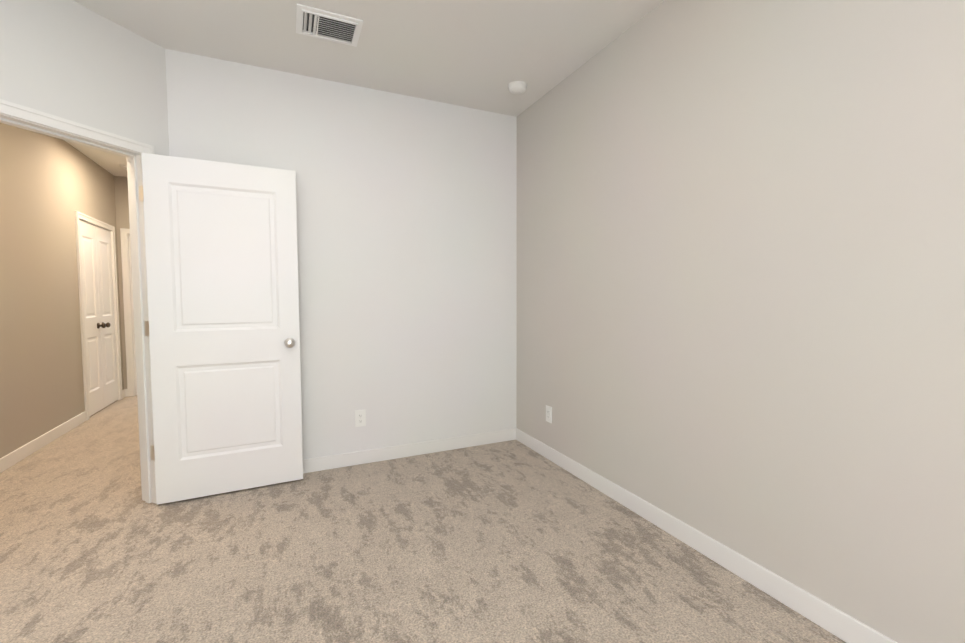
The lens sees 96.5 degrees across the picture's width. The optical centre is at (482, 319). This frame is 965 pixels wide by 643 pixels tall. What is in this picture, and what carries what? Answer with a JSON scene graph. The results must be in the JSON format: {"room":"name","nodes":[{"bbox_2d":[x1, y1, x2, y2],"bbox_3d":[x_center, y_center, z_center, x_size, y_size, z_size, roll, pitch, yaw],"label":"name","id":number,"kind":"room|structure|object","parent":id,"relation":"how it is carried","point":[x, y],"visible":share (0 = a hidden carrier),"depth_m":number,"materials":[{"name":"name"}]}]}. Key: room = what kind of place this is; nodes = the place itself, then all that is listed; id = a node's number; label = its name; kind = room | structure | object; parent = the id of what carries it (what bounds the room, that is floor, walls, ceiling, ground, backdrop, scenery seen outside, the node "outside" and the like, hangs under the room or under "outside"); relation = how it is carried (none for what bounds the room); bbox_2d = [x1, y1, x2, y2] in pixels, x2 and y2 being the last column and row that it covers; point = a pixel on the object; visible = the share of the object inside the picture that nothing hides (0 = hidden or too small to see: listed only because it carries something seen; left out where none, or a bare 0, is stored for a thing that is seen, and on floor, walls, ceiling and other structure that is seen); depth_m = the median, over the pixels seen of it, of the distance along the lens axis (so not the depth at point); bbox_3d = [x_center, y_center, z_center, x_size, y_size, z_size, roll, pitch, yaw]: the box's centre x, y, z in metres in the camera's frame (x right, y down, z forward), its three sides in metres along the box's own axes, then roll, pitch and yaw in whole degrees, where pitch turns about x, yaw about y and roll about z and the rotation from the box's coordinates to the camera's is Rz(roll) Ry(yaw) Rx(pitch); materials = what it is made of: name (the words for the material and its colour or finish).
{"room":"empty bedroom","nodes":[
{"label":"empty bedroom","id":0,"kind":"room"},
{"bbox_2d":[0,123,123,457],"bbox_3d":[-3.579,-0.287,3.138,0.120,2.750,5.090,-2,3,-24],"label":"wall","id":1,"kind":"structure","parent":0,"point":[49,186],"depth_m":3.66,"materials":[{"name":"beige paint"}]},
{"bbox_2d":[0,411,86,472],"bbox_3d":[-3.271,1.061,2.703,0.013,0.100,3.685,-2,3,-24],"label":"baseboard","id":2,"kind":"structure","parent":1,"relation":"attached to","point":[9,460],"depth_m":3.54,"materials":[{"name":"white paint"}]},
{"bbox_2d":[79,220,105,416],"bbox_3d":[-4.184,-0.010,4.581,0.171,2.030,0.446,-2,3,-24],"label":"closet door","id":3,"kind":"structure","parent":1,"relation":"in","point":[91,313],"depth_m":4.61,"materials":[{"name":"white paint"}]},
{"bbox_2d":[75,211,122,419],"bbox_3d":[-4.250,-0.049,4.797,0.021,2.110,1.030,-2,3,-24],"label":"door frame","id":4,"kind":"structure","parent":1,"relation":"attached to","point":[87,218],"depth_m":4.39,"materials":[{"name":"white paint"}]},
{"bbox_2d":[95,226,117,407],"bbox_3d":[-4.370,-0.030,4.990,0.171,2.030,0.446,-2,3,-24],"label":"closet door","id":5,"kind":"structure","parent":1,"relation":"in","point":[106,309],"depth_m":4.99,"materials":[{"name":"white paint"}]},
{"bbox_2d":[0,0,168,155],"bbox_3d":[-2.269,-0.230,1.919,0.120,2.750,1.675,1,3,21],"label":"wall","id":6,"kind":"structure","parent":0,"point":[71,60],"depth_m":2.23,"materials":[{"name":"beige paint"}]},
{"bbox_2d":[0,99,156,503],"bbox_3d":[-2.174,0.064,2.185,0.164,2.135,0.940,1,3,20],"label":"door frame","id":7,"kind":"structure","parent":6,"relation":"attached to","point":[140,300],"depth_m":2.53,"materials":[{"name":"white paint"}]},
{"bbox_2d":[139,153,302,504],"bbox_3d":[-1.601,0.064,2.693,0.840,2.055,0.171,-2,3,-26],"label":"door","id":8,"kind":"structure","parent":6,"relation":"in","point":[222,331],"depth_m":2.67,"materials":[{"name":"white paint"}]},
{"bbox_2d":[114,176,129,388],"bbox_3d":[-3.691,-0.423,5.815,6.200,2.750,0.120,-2,3,-24],"label":"wall","id":9,"kind":"structure","parent":0,"point":[121,201],"depth_m":5.35,"materials":[{"name":"beige paint"}]},
{"bbox_2d":[120,228,136,396],"bbox_3d":[-4.086,-0.092,5.641,0.940,2.110,0.145,-2,3,-24],"label":"door frame","id":10,"kind":"structure","parent":9,"relation":"attached to","point":[124,232],"depth_m":5.41,"materials":[{"name":"white paint"}]},
{"bbox_2d":[165,49,516,458],"bbox_3d":[-0.839,-0.303,3.237,2.430,2.750,0.120,-2,3,-24],"label":"wall","id":11,"kind":"structure","parent":0,"point":[406,209],"depth_m":3.21,"materials":[{"name":"beige paint"}]},
{"bbox_2d":[355,410,365,426],"bbox_3d":[-0.904,0.732,3.188,0.076,0.122,0.009,-2,3,-24],"label":"outlet","id":12,"kind":"object","parent":11,"relation":"attached to","point":[360,417],"visible":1,"depth_m":3.19,"materials":[{"name":"white plastic"}]},
{"bbox_2d":[303,428,514,472],"bbox_3d":[-0.815,1.024,3.240,2.410,0.100,0.013,-2,3,-24],"label":"baseboard","id":13,"kind":"structure","parent":11,"relation":"attached to","point":[315,464],"depth_m":3.33,"materials":[{"name":"white paint"}]},
{"bbox_2d":[65,0,663,176],"bbox_3d":[-1.090,-1.672,2.126,4.140,0.100,8.870,-2,3,-24],"label":"ceiling","id":14,"kind":"structure","parent":0,"point":[479,54],"depth_m":2.53,"materials":[{"name":"paint"}]},
{"bbox_2d":[296,3,362,46],"bbox_3d":[-0.856,-1.629,2.400,0.335,0.016,0.260,-2,3,-24],"label":"ceiling vent","id":15,"kind":"object","parent":14,"relation":"in","point":[325,25],"visible":1,"depth_m":2.38,"materials":[{"name":"white metal"}]},
{"bbox_2d":[508,81,526,93],"bbox_3d":[0.251,-1.652,3.080,0.136,0.047,0.136,-2,3,-24],"label":"smoke detector","id":16,"kind":"object","parent":14,"relation":"attached to","point":[517,87],"visible":1,"depth_m":3.04,"materials":[{"name":"white plastic"}]},
{"bbox_2d":[0,395,845,642],"bbox_3d":[-2.862,1.089,4.083,6.200,0.100,13.650,-2,3,-24],"label":"floor","id":17,"kind":"structure","parent":0,"point":[513,541],"depth_m":2.02,"materials":[{"name":"carpet"}]},
{"bbox_2d":[516,0,964,642],"bbox_3d":[1.387,-0.219,1.429,0.120,2.750,5.260,-2,3,-24],"label":"wall","id":18,"kind":"structure","parent":0,"point":[742,276],"depth_m":1.75,"materials":[{"name":"beige paint"}]},
{"bbox_2d":[546,405,551,422],"bbox_3d":[0.503,0.720,3.273,0.009,0.122,0.076,-2,3,-24],"label":"outlet","id":19,"kind":"object","parent":18,"relation":"attached to","point":[549,414],"visible":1,"depth_m":3.26,"materials":[{"name":"white plastic"}]},
{"bbox_2d":[515,428,897,642],"bbox_3d":[1.332,1.106,1.470,0.013,0.100,5.020,-2,3,-24],"label":"baseboard","id":20,"kind":"structure","parent":18,"relation":"attached to","point":[841,625],"depth_m":1.93,"materials":[{"name":"white paint"}]}
]}

